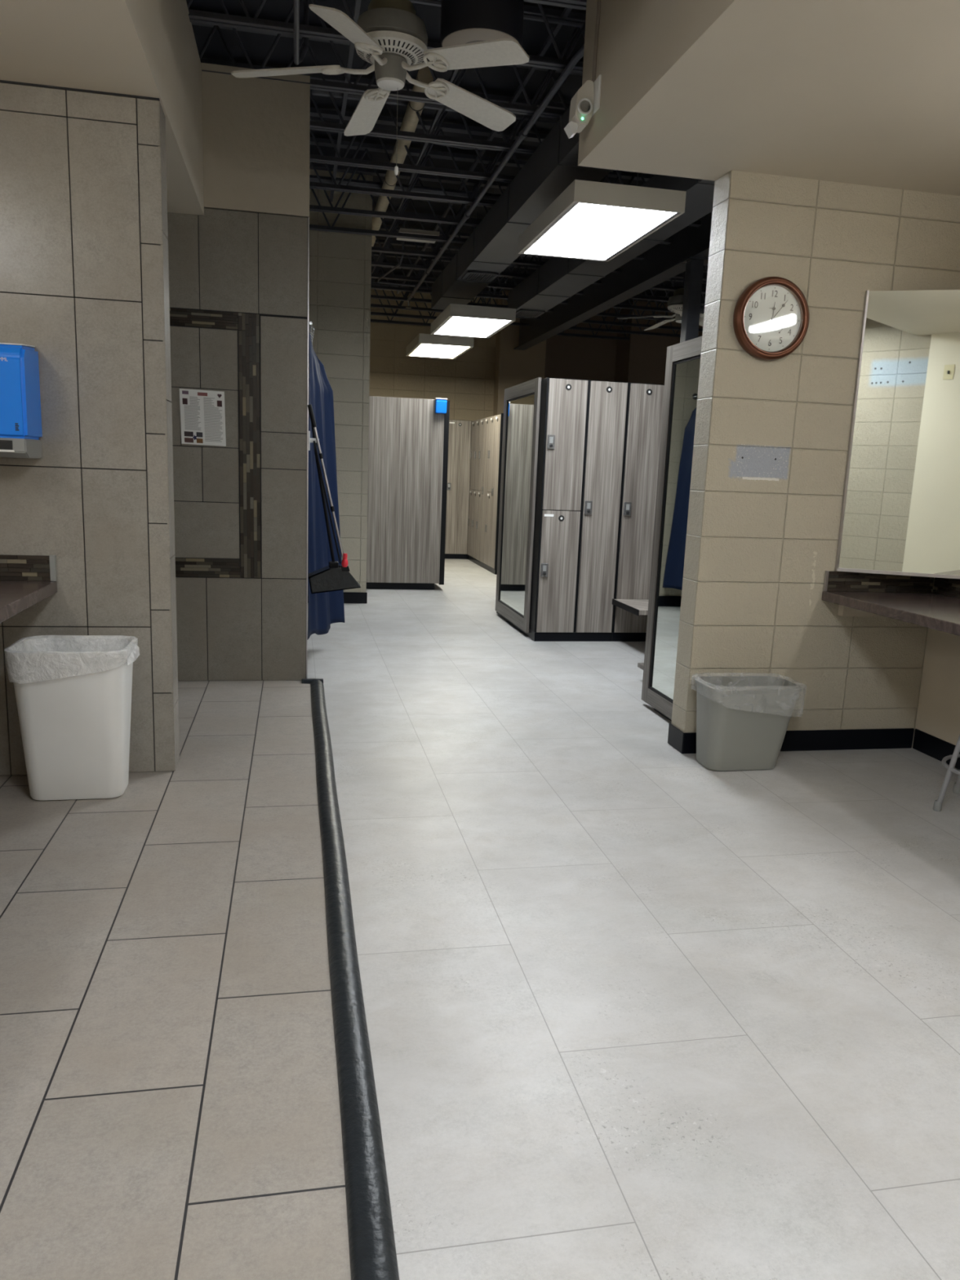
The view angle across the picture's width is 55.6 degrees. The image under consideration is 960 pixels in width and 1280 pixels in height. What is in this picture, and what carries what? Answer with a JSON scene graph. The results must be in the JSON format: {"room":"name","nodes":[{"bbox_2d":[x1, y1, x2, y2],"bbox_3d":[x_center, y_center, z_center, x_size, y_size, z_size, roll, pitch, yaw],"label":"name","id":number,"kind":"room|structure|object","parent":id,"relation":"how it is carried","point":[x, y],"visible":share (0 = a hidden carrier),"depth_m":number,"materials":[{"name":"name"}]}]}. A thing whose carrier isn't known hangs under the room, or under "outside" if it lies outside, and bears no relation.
{"room":"locker room","nodes":[
{"label":"locker room","id":0,"kind":"room"},
{"bbox_2d":[0,82,179,775],"bbox_3d":[-2.385,-0.725,3.364,2.366,2.548,0.156,0,11,-12],"label":"tiled wall","id":1,"kind":"structure","parent":0,"point":[84,266],"depth_m":3.43,"materials":[{"name":"grey tile"}]},
{"bbox_2d":[0,342,42,458],"bbox_3d":[-1.773,-0.866,3.266,0.315,0.408,0.219,0,11,-12],"label":"dispenser","id":2,"kind":"object","parent":1,"relation":"attached to","point":[20,416],"visible":1,"depth_m":3.21,"materials":[{"name":"blue plastic"}]},
{"bbox_2d":[0,80,159,101],"bbox_3d":[-2.228,-1.960,3.080,2.176,0.006,0.012,0,11,-12],"label":"trim","id":3,"kind":"structure","parent":1,"relation":"attached to","point":[1,81],"depth_m":3.24,"materials":[{"name":"black"}]},
{"bbox_2d":[0,0,204,215],"bbox_3d":[-2.044,-2.069,1.717,2.372,0.722,5.879,0,11,-12],"label":"ceiling","id":4,"kind":"structure","parent":0,"point":[148,48],"depth_m":3.09,"materials":[{"name":"beige paint"}]},
{"bbox_2d":[0,680,351,1279],"bbox_3d":[-1.648,1.017,1.130,3.025,0.001,8.440,0,11,-12],"label":"floor","id":5,"kind":"structure","parent":0,"point":[170,1109],"depth_m":2.10,"materials":[{"name":"beige tile"}]},
{"bbox_2d":[4,635,139,799],"bbox_3d":[-1.494,0.300,3.401,0.439,0.589,0.336,0,11,-12],"label":"waste bin","id":6,"kind":"object","parent":5,"relation":"on","point":[73,693],"visible":1,"depth_m":3.31,"materials":[{"name":"white plastic"}]},
{"bbox_2d":[167,62,310,680],"bbox_3d":[-2.410,-1.389,4.893,2.924,3.290,0.124,0,11,-12],"label":"wall","id":7,"kind":"structure","parent":0,"point":[238,280],"depth_m":5.05,"materials":[{"name":"grey tile"}]},
{"bbox_2d":[179,388,226,446],"bbox_3d":[-1.534,-1.231,5.037,0.244,0.300,0.002,0,11,-12],"label":"notice sheet","id":8,"kind":"object","parent":7,"relation":"attached to","point":[202,412],"visible":1,"depth_m":5.04,"materials":[{"name":"white paper"}]},
{"bbox_2d":[184,431,193,436],"bbox_3d":[-1.613,-1.141,5.038,0.048,0.027,0.001,0,11,-12],"label":"photo","id":9,"kind":"object","parent":8,"relation":"attached to","point":[186,433],"depth_m":5.04},
{"bbox_2d":[306,217,309,678],"bbox_3d":[-0.984,-1.032,5.192,0.007,2.590,0.006,0,11,-12],"label":"trim","id":10,"kind":"structure","parent":7,"relation":"attached to","point":[308,217],"depth_m":5.18,"materials":[{"name":"metal"}]},
{"bbox_2d":[308,431,319,450],"bbox_3d":[-0.958,-1.147,5.244,0.060,0.110,0.040,0,11,-12],"label":"hook","id":11,"kind":"object","parent":7,"relation":"attached to","point":[310,440],"visible":0.77,"depth_m":5.23,"materials":[{"name":"white plastic"}]},
{"bbox_2d":[308,423,360,594],"bbox_3d":[-0.860,-0.772,5.392,0.307,0.986,0.166,0,11,-12],"label":"dustpan","id":12,"kind":"object","parent":11,"relation":"hanging from","point":[330,578],"visible":0.94,"depth_m":5.38,"materials":[{"name":"black plastic"}]},
{"bbox_2d":[306,404,350,571],"bbox_3d":[-0.874,-0.871,5.265,0.255,0.946,0.046,-1,11,-15],"label":"broom","id":13,"kind":"object","parent":12,"relation":"attached to","point":[344,567],"visible":1,"depth_m":5.26,"materials":[{"name":"black plastic"}]},
{"bbox_2d":[308,161,373,592],"bbox_3d":[-2.737,-2.233,7.964,3.505,3.800,0.200,0,11,-12],"label":"wall","id":14,"kind":"structure","parent":0,"point":[340,263],"depth_m":8.08,"materials":[{"name":"grey tile"}]},
{"bbox_2d":[308,321,311,334],"bbox_3d":[-1.257,-2.082,6.622,0.060,0.060,3.021,0,11,-12],"label":"curtain rod","id":15,"kind":"object","parent":14,"relation":"attached to","point":[310,322],"visible":0.09,"depth_m":5.28,"materials":[{"name":"grey metal"}]},
{"bbox_2d":[307,377,309,595],"bbox_3d":[-1.345,-1.322,7.625,0.278,1.881,1.024,0,11,-12],"label":"shower curtain","id":16,"kind":"object","parent":15,"relation":"hanging from","point":[308,378],"visible":0.02,"depth_m":7.34,"materials":[{"name":"blue fabric"}]},
{"bbox_2d":[307,326,344,639],"bbox_3d":[-0.969,-0.961,5.766,0.271,1.883,0.624,0,11,-12],"label":"shower curtain","id":17,"kind":"object","parent":15,"relation":"hanging from","point":[326,608],"visible":0.75,"depth_m":5.82,"materials":[{"name":"blue fabric"}]},
{"bbox_2d":[307,591,367,603],"bbox_3d":[-2.367,-0.398,8.284,2.664,0.105,0.015,0,11,-12],"label":"baseboard","id":18,"kind":"structure","parent":14,"relation":"attached to","point":[348,597],"depth_m":8.52,"materials":[{"name":"black plastic"}]},
{"bbox_2d":[329,0,360,201],"bbox_3d":[-1.203,-3.717,7.447,0.024,0.024,10.200,0,11,-12],"label":"bridging angle","id":19,"kind":"object","parent":14,"relation":"attached to","point":[357,2],"visible":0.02,"depth_m":5.59,"materials":[{"name":"black metal"}]},
{"bbox_2d":[368,288,497,489],"bbox_3d":[-2.670,-3.210,13.221,5.730,3.800,0.500,0,11,-12],"label":"wall","id":20,"kind":"structure","parent":0,"point":[467,381],"depth_m":13.21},
{"bbox_2d":[186,0,707,306],"bbox_3d":[1.661,-3.568,5.409,11.400,0.100,17.500,0,11,-12],"label":"ceiling","id":21,"kind":"structure","parent":0,"point":[503,80],"depth_m":5.99,"materials":[{"name":"black paint"}]},
{"bbox_2d":[186,0,586,119],"bbox_3d":[1.650,-3.208,5.333,10.950,0.520,0.080,0,11,-12],"label":"joist","id":22,"kind":"object","parent":21,"relation":"attached to","point":[315,84],"visible":0.09,"depth_m":4.96,"materials":[{"name":"black paint"}]},
{"bbox_2d":[188,0,585,73],"bbox_3d":[1.769,-3.094,4.745,10.950,0.520,0.080,0,11,-12],"label":"joist","id":23,"kind":"object","parent":21,"relation":"attached to","point":[249,23],"visible":0.12,"depth_m":4.26,"materials":[{"name":"black paint"}]},
{"bbox_2d":[191,22,582,154],"bbox_3d":[1.531,-3.322,5.920,10.950,0.520,0.080,0,11,-12],"label":"joist","id":24,"kind":"object","parent":21,"relation":"attached to","point":[314,125],"visible":0.05,"depth_m":5.56,"materials":[{"name":"black paint"}]},
{"bbox_2d":[371,66,433,246],"bbox_3d":[-1.083,-3.932,8.962,0.098,0.096,7.950,0,11,-12],"label":"insulated pipe","id":25,"kind":"object","parent":24,"relation":"attached to","point":[410,122],"visible":0.51,"depth_m":6.16,"materials":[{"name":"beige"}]},
{"bbox_2d":[200,57,636,185],"bbox_3d":[1.411,-3.437,6.508,10.950,0.520,0.080,0,11,-12],"label":"joist","id":26,"kind":"object","parent":21,"relation":"attached to","point":[344,161],"visible":0.13,"depth_m":6.15,"materials":[{"name":"black paint"}]},
{"bbox_2d":[405,236,474,359],"bbox_3d":[-0.465,-3.944,10.493,0.610,1.188,1.220,0,11,-12],"label":"hanging light","id":27,"kind":"object","parent":21,"relation":"hanging from","point":[427,345],"visible":0.87,"depth_m":10.20,"materials":[{"name":"white plastic"}]},
{"bbox_2d":[408,343,469,358],"bbox_3d":[-0.488,-3.368,10.600,0.542,0.008,1.174,0,11,-12],"label":"diffuser","id":28,"kind":"object","parent":27,"relation":"attached to","point":[427,350],"depth_m":10.52,"materials":[{"name":"white plastic"}]},
{"bbox_2d":[430,189,515,337],"bbox_3d":[-0.070,-3.615,8.757,0.610,1.168,1.220,0,11,-12],"label":"hanging light","id":29,"kind":"object","parent":21,"relation":"hanging from","point":[456,320],"visible":0.94,"depth_m":8.51,"materials":[{"name":"white plastic"}]},
{"bbox_2d":[435,316,510,337],"bbox_3d":[-0.092,-3.049,8.862,0.542,0.008,1.174,0,11,-12],"label":"diffuser","id":30,"kind":"object","parent":29,"relation":"attached to","point":[468,326],"depth_m":8.78,"materials":[{"name":"white plastic"}]},
{"bbox_2d":[440,0,524,47],"bbox_3d":[0.019,-2.824,3.714,0.340,0.750,0.340,0,11,-12],"label":"duct","id":31,"kind":"object","parent":21,"relation":"hanging from","point":[462,21],"visible":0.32,"depth_m":3.64,"materials":[{"name":"black metal"}]},
{"bbox_2d":[309,137,671,244],"bbox_3d":[1.172,-3.665,7.684,10.950,0.520,0.080,0,11,-12],"label":"joist","id":32,"kind":"object","parent":21,"relation":"attached to","point":[366,147],"visible":0.2,"depth_m":7.33,"materials":[{"name":"black paint"}]},
{"bbox_2d":[370,282,632,340],"bbox_3d":[0.098,-4.693,12.973,10.950,0.520,0.080,0,11,-12],"label":"joist","id":33,"kind":"object","parent":21,"relation":"attached to","point":[388,321],"visible":0.15,"depth_m":12.86,"materials":[{"name":"black paint"}]},
{"bbox_2d":[309,107,702,226],"bbox_3d":[1.292,-3.551,7.096,10.950,0.520,0.080,0,11,-12],"label":"joist","id":34,"kind":"object","parent":21,"relation":"attached to","point":[327,113],"visible":0.2,"depth_m":6.73,"materials":[{"name":"black paint"}]},
{"bbox_2d":[309,162,707,266],"bbox_3d":[1.053,-3.779,8.271,10.950,0.520,0.080,0,11,-12],"label":"joist","id":35,"kind":"object","parent":21,"relation":"attached to","point":[361,171],"visible":0.13,"depth_m":7.91,"materials":[{"name":"black paint"}]},
{"bbox_2d":[396,227,439,243],"bbox_3d":[-0.559,-3.628,8.167,0.350,0.035,0.300,0,11,-12],"label":"ceiling panel","id":36,"kind":"object","parent":35,"relation":"attached to","point":[401,230],"visible":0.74,"depth_m":8.04,"materials":[{"name":"white metal"}]},
{"bbox_2d":[405,44,584,308],"bbox_3d":[0.640,-3.379,7.575,1.735,0.237,6.831,0,11,-12],"label":"pipe","id":37,"kind":"object","parent":35,"relation":"hanging from","point":[523,133],"visible":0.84,"depth_m":5.53,"materials":[{"name":"black metal"}]},
{"bbox_2d":[370,273,703,337],"bbox_3d":[0.217,-4.579,12.385,10.950,0.520,0.080,0,11,-12],"label":"joist","id":38,"kind":"object","parent":21,"relation":"attached to","point":[377,313],"visible":0.12,"depth_m":12.65,"materials":[{"name":"black paint"}]},
{"bbox_2d":[370,265,704,332],"bbox_3d":[0.337,-4.465,11.797,10.950,0.520,0.080,0,11,-12],"label":"joist","id":39,"kind":"object","parent":21,"relation":"attached to","point":[374,305],"visible":0.11,"depth_m":11.88,"materials":[{"name":"black paint"}]},
{"bbox_2d":[370,239,706,314],"bbox_3d":[0.575,-4.236,10.622,10.950,0.520,0.080,0,11,-12],"label":"joist","id":40,"kind":"object","parent":21,"relation":"attached to","point":[381,241],"visible":0.09,"depth_m":10.43,"materials":[{"name":"black paint"}]},
{"bbox_2d":[370,251,706,321],"bbox_3d":[0.456,-4.350,11.210,10.950,0.520,0.080,0,11,-12],"label":"joist","id":41,"kind":"object","parent":21,"relation":"attached to","point":[388,255],"visible":0.1,"depth_m":11.14,"materials":[{"name":"black paint"}]},
{"bbox_2d":[371,208,706,293],"bbox_3d":[0.814,-4.008,9.447,10.950,0.520,0.080,0,11,-12],"label":"joist","id":42,"kind":"object","parent":21,"relation":"attached to","point":[424,267],"visible":0.12,"depth_m":9.19,"materials":[{"name":"black paint"}]},
{"bbox_2d":[377,220,414,286],"bbox_3d":[-0.800,-3.920,9.256,0.411,0.412,1.019,0,11,-12],"label":"conduit","id":43,"kind":"object","parent":42,"relation":"attached to","point":[403,224],"visible":0.87,"depth_m":9.33,"materials":[{"name":"black metal"}]},
{"bbox_2d":[371,195,706,280],"bbox_3d":[0.934,-3.893,8.859,10.950,0.520,0.080,0,11,-12],"label":"joist","id":44,"kind":"object","parent":21,"relation":"attached to","point":[384,250],"visible":0.11,"depth_m":8.60,"materials":[{"name":"black paint"}]},
{"bbox_2d":[371,225,707,304],"bbox_3d":[0.695,-4.122,10.034,10.950,0.520,0.080,0,11,-12],"label":"joist","id":45,"kind":"object","parent":21,"relation":"attached to","point":[382,227],"visible":0.1,"depth_m":9.80,"materials":[{"name":"black paint"}]},
{"bbox_2d":[524,0,586,10],"bbox_3d":[1.889,-2.980,4.157,10.950,0.520,0.080,0,11,-12],"label":"joist","id":46,"kind":"object","parent":21,"relation":"attached to","point":[574,4],"visible":0.02,"depth_m":3.90,"materials":[{"name":"black paint"}]},
{"bbox_2d":[293,0,308,65],"bbox_3d":[-0.787,-2.988,4.023,0.072,0.523,0.972,0,11,-12],"label":"conduit","id":47,"kind":"object","parent":46,"relation":"attached to","point":[299,57],"visible":1,"depth_m":4.32,"materials":[{"name":"black metal"}]},
{"bbox_2d":[231,0,529,175],"bbox_3d":[-0.390,-2.577,3.746,1.239,1.238,1.238,0,11,-12],"label":"ceiling fan","id":48,"kind":"object","parent":46,"relation":"hanging from","point":[389,36],"visible":1,"depth_m":3.68,"materials":[{"name":"white"}]},
{"bbox_2d":[371,69,458,273],"bbox_3d":[-0.583,-3.795,7.558,0.024,0.024,10.200,0,11,-12],"label":"bridging angle","id":49,"kind":"object","parent":46,"relation":"attached to","point":[455,72],"visible":0.22,"depth_m":6.79,"materials":[{"name":"black metal"}]},
{"bbox_2d":[518,172,686,262],"bbox_3d":[0.686,-2.938,5.230,0.610,1.148,1.220,0,11,-12],"label":"hanging light","id":50,"kind":"object","parent":21,"relation":"hanging from","point":[591,220],"visible":0.94,"depth_m":5.05,"materials":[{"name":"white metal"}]},
{"bbox_2d":[524,203,675,259],"bbox_3d":[0.664,-2.382,5.333,0.542,0.008,1.174,0,11,-12],"label":"diffuser","id":51,"kind":"object","parent":50,"relation":"attached to","point":[584,231],"depth_m":5.22,"materials":[{"name":"white plastic"}]},
{"bbox_2d":[617,271,704,330],"bbox_3d":[1.995,-3.452,9.057,1.239,1.238,1.238,0,11,-12],"label":"ceiling fan","id":52,"kind":"object","parent":21,"relation":"hanging from","point":[675,303],"visible":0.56,"depth_m":9.01,"materials":[{"name":"white plastic"}]},
{"bbox_2d":[493,289,546,416],"bbox_3d":[0.500,-3.176,13.716,0.680,3.800,0.800,0,11,-12],"label":"wall pier","id":53,"kind":"object","parent":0,"point":[513,367],"visible":0.07,"depth_m":13.16,"materials":[{"name":"beige paint"}]},
{"bbox_2d":[544,307,618,381],"bbox_3d":[1.402,-3.231,14.200,1.280,3.800,0.200,0,11,-12],"label":"wall","id":54,"kind":"structure","parent":0,"point":[575,357],"depth_m":13.90,"materials":[{"name":"brown paint"}]},
{"bbox_2d":[307,558,959,1279],"bbox_3d":[1.452,0.204,6.152,11.100,0.001,17.200,0,11,-12],"label":"floor","id":55,"kind":"structure","parent":0,"point":[636,1008],"depth_m":2.39,"materials":[{"name":"grey tile"}]},
{"bbox_2d":[302,678,399,1279],"bbox_3d":[-0.180,1.016,1.392,0.126,0.021,8.371,0,11,-12],"label":"trim","id":56,"kind":"structure","parent":55,"relation":"on","point":[371,1242],"depth_m":1.96,"materials":[{"name":"black rubber"}]},
{"bbox_2d":[366,395,449,589],"bbox_3d":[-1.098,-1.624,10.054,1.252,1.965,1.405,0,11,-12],"label":"end panel","id":57,"kind":"object","parent":55,"relation":"on","point":[408,441],"visible":0.6,"depth_m":9.42,"materials":[{"name":"grey wood"}]},
{"bbox_2d":[435,397,447,413],"bbox_3d":[-0.399,-2.387,9.276,0.118,0.148,0.089,0,11,-12],"label":"wall box","id":58,"kind":"object","parent":57,"relation":"attached to","point":[440,403],"visible":1,"depth_m":9.24,"materials":[{"name":"plastic"}]},
{"bbox_2d":[444,419,471,559],"bbox_3d":[-0.371,-2.185,13.250,0.350,1.955,0.626,0,11,-12],"label":"locker","id":59,"kind":"object","parent":55,"relation":"on","point":[460,431],"visible":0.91,"depth_m":12.97,"materials":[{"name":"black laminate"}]},
{"bbox_2d":[466,420,475,561],"bbox_3d":[0.167,-2.099,12.902,0.614,1.955,0.312,0,11,-12],"label":"locker","id":60,"kind":"object","parent":55,"relation":"on","point":[473,423],"visible":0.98,"depth_m":12.85,"materials":[{"name":"black laminate"}]},
{"bbox_2d":[471,418,480,563],"bbox_3d":[0.228,-2.041,12.603,0.614,1.955,0.312,0,11,-12],"label":"locker","id":61,"kind":"object","parent":55,"relation":"on","point":[477,421],"visible":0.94,"depth_m":12.55,"materials":[{"name":"black laminate"}]},
{"bbox_2d":[475,417,485,566],"bbox_3d":[0.288,-1.983,12.305,0.614,1.955,0.312,0,11,-12],"label":"locker","id":62,"kind":"object","parent":55,"relation":"on","point":[481,453],"visible":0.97,"depth_m":12.23,"materials":[{"name":"black laminate"}]},
{"bbox_2d":[480,417,490,568],"bbox_3d":[0.349,-1.925,12.006,0.614,1.955,0.312,0,11,-12],"label":"locker","id":63,"kind":"object","parent":55,"relation":"on","point":[484,488],"visible":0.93,"depth_m":11.96,"materials":[{"name":"black laminate"}]},
{"bbox_2d":[484,415,495,571],"bbox_3d":[0.410,-1.867,11.708,0.614,1.955,0.312,0,11,-12],"label":"locker","id":64,"kind":"object","parent":55,"relation":"on","point":[492,420],"visible":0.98,"depth_m":11.65,"materials":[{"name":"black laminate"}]},
{"bbox_2d":[488,413,501,574],"bbox_3d":[0.470,-1.809,11.409,0.614,1.955,0.312,0,11,-12],"label":"locker","id":65,"kind":"object","parent":55,"relation":"on","point":[497,425],"visible":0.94,"depth_m":11.33,"materials":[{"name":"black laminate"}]},
{"bbox_2d":[494,413,503,569],"bbox_3d":[0.516,-1.778,11.238,0.612,1.960,0.040,0,11,-12],"label":"end panel","id":66,"kind":"object","parent":55,"relation":"on","point":[502,414],"visible":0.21,"depth_m":11.15,"materials":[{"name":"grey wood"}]},
{"bbox_2d":[513,377,589,641],"bbox_3d":[0.546,-1.011,7.141,0.317,1.955,0.726,0,11,-12],"label":"locker","id":67,"kind":"object","parent":55,"relation":"on","point":[563,402],"visible":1,"depth_m":6.82,"materials":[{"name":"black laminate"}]},
{"bbox_2d":[495,377,541,632],"bbox_3d":[0.298,-1.111,7.490,0.024,1.932,1.140,0,11,-12],"label":"mirror panel","id":68,"kind":"object","parent":67,"relation":"attached to","point":[522,403],"visible":1,"depth_m":7.40,"materials":[{"name":"metal"}]},
{"bbox_2d":[573,380,628,641],"bbox_3d":[0.852,-1.010,7.204,0.308,1.955,0.726,0,11,-12],"label":"locker","id":69,"kind":"object","parent":55,"relation":"on","point":[607,401],"visible":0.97,"depth_m":6.87,"materials":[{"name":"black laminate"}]},
{"bbox_2d":[612,599,648,615],"bbox_3d":[1.384,-0.100,6.845,0.647,0.338,0.555,0,11,-12],"label":"bench","id":70,"kind":"object","parent":55,"relation":"on","point":[636,606],"visible":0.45,"depth_m":6.76,"materials":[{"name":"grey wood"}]},
{"bbox_2d":[611,382,664,641],"bbox_3d":[1.159,-1.010,7.266,0.314,1.955,0.726,0,11,-12],"label":"locker","id":71,"kind":"object","parent":55,"relation":"on","point":[645,401],"visible":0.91,"depth_m":6.92,"materials":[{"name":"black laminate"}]},
{"bbox_2d":[653,708,671,721],"bbox_3d":[1.594,-0.518,4.747,1.104,1.945,0.650,0,11,-12],"label":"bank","id":72,"kind":"object","parent":55,"relation":"on","point":[654,708],"visible":0.04,"depth_m":4.94,"materials":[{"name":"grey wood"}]},
{"bbox_2d":[641,336,702,719],"bbox_3d":[1.035,-0.541,4.657,0.024,1.924,0.705,0,11,-12],"label":"mirror panel","id":73,"kind":"object","parent":72,"relation":"attached to","point":[683,358],"visible":0.58,"depth_m":4.79,"materials":[{"name":"silver metal"}]},
{"bbox_2d":[680,256,708,342],"bbox_3d":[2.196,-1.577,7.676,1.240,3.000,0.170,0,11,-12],"label":"steel column","id":74,"kind":"structure","parent":55,"relation":"on","point":[691,308],"depth_m":7.31,"materials":[{"name":"grey metal"}]},
{"bbox_2d":[513,211,712,350],"bbox_3d":[1.484,-3.625,8.583,0.160,0.636,9.300,0,11,-12],"label":"steel beam","id":75,"kind":"structure","parent":74,"relation":"on","point":[661,263],"depth_m":8.84,"materials":[{"name":"metal"}]},
{"bbox_2d":[310,118,499,151],"bbox_3d":[2.197,-3.584,7.032,6.901,0.084,0.044,0,11,-12],"label":"conduit","id":76,"kind":"object","parent":75,"relation":"attached to","point":[311,119],"visible":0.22,"depth_m":6.55,"materials":[{"name":"black metal"}]},
{"bbox_2d":[309,174,501,200],"bbox_3d":[1.682,-3.767,8.065,7.500,0.060,0.060,0,11,-12],"label":"joist","id":77,"kind":"object","parent":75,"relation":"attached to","point":[326,180],"visible":0.18,"depth_m":7.58,"materials":[{"name":"black metal"}]},
{"bbox_2d":[311,89,559,124],"bbox_3d":[2.335,-3.412,6.356,6.900,0.040,0.040,0,11,-12],"label":"conduit","id":78,"kind":"object","parent":75,"relation":"attached to","point":[316,92],"visible":0.18,"depth_m":5.77,"materials":[{"name":"black metal"}]},
{"bbox_2d":[408,0,584,27],"bbox_3d":[1.244,-3.254,4.943,5.600,0.048,0.040,0,11,-11],"label":"conduit","id":79,"kind":"object","parent":75,"relation":"attached to","point":[432,2],"visible":0.02,"depth_m":4.75,"materials":[{"name":"black metal"}]},
{"bbox_2d":[694,675,802,771],"bbox_3d":[1.190,0.370,4.101,0.470,0.404,0.303,0,11,-12],"label":"waste bin","id":80,"kind":"object","parent":55,"relation":"on","point":[742,722],"visible":1,"depth_m":4.01,"materials":[{"name":"grey plastic"}]},
{"bbox_2d":[933,733,959,811],"bbox_3d":[2.066,0.369,3.608,0.388,0.655,0.387,9,12,31],"label":"counter stool","id":81,"kind":"object","parent":55,"relation":"on","point":[937,804],"visible":1,"depth_m":3.63,"materials":[{"name":"grey metal"}]},
{"bbox_2d":[614,300,702,384],"bbox_3d":[3.783,-3.171,14.384,3.460,3.800,0.800,0,11,-12],"label":"wall","id":82,"kind":"structure","parent":0,"point":[642,358],"depth_m":13.51,"materials":[{"name":"brown paint"}]},
{"bbox_2d":[671,170,731,733],"bbox_3d":[0.989,-0.732,4.122,0.003,2.547,0.153,0,11,-12],"label":"wall","id":83,"kind":"structure","parent":0,"point":[722,185],"depth_m":4.09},
{"bbox_2d":[667,723,684,753],"bbox_3d":[0.936,0.469,4.342,0.009,0.102,0.171,0,11,-12],"label":"baseboard","id":84,"kind":"structure","parent":83,"relation":"attached to","point":[676,736],"depth_m":4.33,"materials":[{"name":"black plastic"}]},
{"bbox_2d":[577,0,959,195],"bbox_3d":[1.872,-2.193,1.764,2.035,1.252,4.485,0,11,-12],"label":"ceiling","id":85,"kind":"structure","parent":0,"point":[864,92],"depth_m":3.12,"materials":[{"name":"beige paint"}]},
{"bbox_2d":[396,7,572,293],"bbox_3d":[-0.140,-3.833,7.641,0.024,0.024,10.200,0,11,-12],"label":"bridging angle","id":86,"kind":"object","parent":85,"relation":"attached to","point":[566,12],"visible":0.67,"depth_m":5.77,"materials":[{"name":"black metal"}]},
{"bbox_2d":[431,105,613,310],"bbox_3d":[0.235,-3.087,6.792,0.322,0.250,6.160,0,11,-12],"label":"air duct","id":87,"kind":"object","parent":85,"relation":"attached to","point":[492,246],"visible":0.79,"depth_m":6.22,"materials":[{"name":"metal"}]},
{"bbox_2d":[461,271,498,281],"bbox_3d":[-0.003,-3.181,7.962,0.270,0.012,0.320,0,11,-12],"label":"grille","id":88,"kind":"object","parent":87,"relation":"attached to","point":[469,275],"visible":1,"depth_m":7.95,"materials":[{"name":"metal"}]},
{"bbox_2d":[564,74,601,138],"bbox_3d":[0.404,-2.116,3.618,0.103,0.195,0.160,0,11,-12],"label":"emergency light","id":89,"kind":"object","parent":85,"relation":"attached to","point":[585,102],"visible":1,"depth_m":3.59,"materials":[{"name":"white plastic"}]},
{"bbox_2d":[591,0,600,81],"bbox_3d":[0.472,-2.699,3.522,0.010,0.990,0.046,0,11,-12],"label":"conduit","id":90,"kind":"object","parent":85,"relation":"attached to","point":[598,2],"visible":0.89,"depth_m":3.58,"materials":[{"name":"beige metal"}]},
{"bbox_2d":[507,174,714,311],"bbox_3d":[1.071,-3.090,6.987,0.337,0.250,6.210,0,11,-12],"label":"air duct","id":91,"kind":"object","parent":85,"relation":"attached to","point":[559,278],"visible":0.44,"depth_m":7.58,"materials":[{"name":"metal"}]},
{"bbox_2d":[515,309,545,317],"bbox_3d":[0.515,-3.488,9.721,0.275,0.012,0.380,0,11,-12],"label":"grille","id":92,"kind":"object","parent":91,"relation":"attached to","point":[521,313],"visible":0.94,"depth_m":9.69,"materials":[{"name":"metal"}]},
{"bbox_2d":[684,169,959,747],"bbox_3d":[1.680,-0.732,4.262,1.410,2.548,0.157,0,11,-12],"label":"wall","id":93,"kind":"structure","parent":0,"point":[780,430],"depth_m":4.09,"materials":[{"name":"beige tile"}]},
{"bbox_2d":[733,276,809,360],"bbox_3d":[1.267,-1.393,3.944,0.348,0.348,0.045,0,11,-12],"label":"wall clock","id":94,"kind":"object","parent":93,"relation":"attached to","point":[771,316],"visible":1,"depth_m":3.94,"materials":[{"name":"brown wood"}]},
{"bbox_2d":[683,728,914,753],"bbox_3d":[1.547,0.485,4.386,1.217,0.102,0.009,0,11,-12],"label":"baseboard","id":95,"kind":"structure","parent":93,"relation":"attached to","point":[894,738],"depth_m":4.42,"materials":[{"name":"black plastic"}]},
{"bbox_2d":[835,289,959,578],"bbox_3d":[1.969,-0.907,4.056,0.599,1.244,0.015,5,11,16],"label":"mirror","id":96,"kind":"object","parent":93,"relation":"attached to","point":[900,513],"visible":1,"depth_m":4.08,"materials":[{"name":"clear glass"}]},
{"bbox_2d":[912,582,959,745],"bbox_3d":[2.717,-0.310,2.223,0.190,2.548,4.333,0,11,-12],"label":"wall","id":97,"kind":"structure","parent":0,"point":[938,714],"depth_m":4.33,"materials":[{"name":"beige tile"}]},
{"bbox_2d":[821,570,959,635],"bbox_3d":[2.236,0.110,2.622,0.589,0.209,3.532,0,11,-12],"label":"countertop","id":98,"kind":"structure","parent":97,"relation":"attached to","point":[886,595],"depth_m":4.20,"materials":[{"name":"brown stone"}]},
{"bbox_2d":[912,728,959,769],"bbox_3d":[2.520,0.841,2.682,0.009,0.102,3.784,0,11,-12],"label":"baseboard","id":99,"kind":"structure","parent":97,"relation":"attached to","point":[932,746],"depth_m":4.36,"materials":[{"name":"black plastic"}]},
{"bbox_3d":[-2.014,-0.312,1.225,0.140,2.548,4.263,0,11,-12],"label":"wall","id":100,"kind":"structure","parent":0,"visible":0},
{"bbox_2d":[0,554,57,622],"bbox_3d":[-1.680,0.070,1.834,0.750,0.170,3.362,0,11,-12],"label":"countertop","id":101,"kind":"structure","parent":100,"relation":"attached to","point":[19,592],"depth_m":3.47,"materials":[{"name":"brown stone"}]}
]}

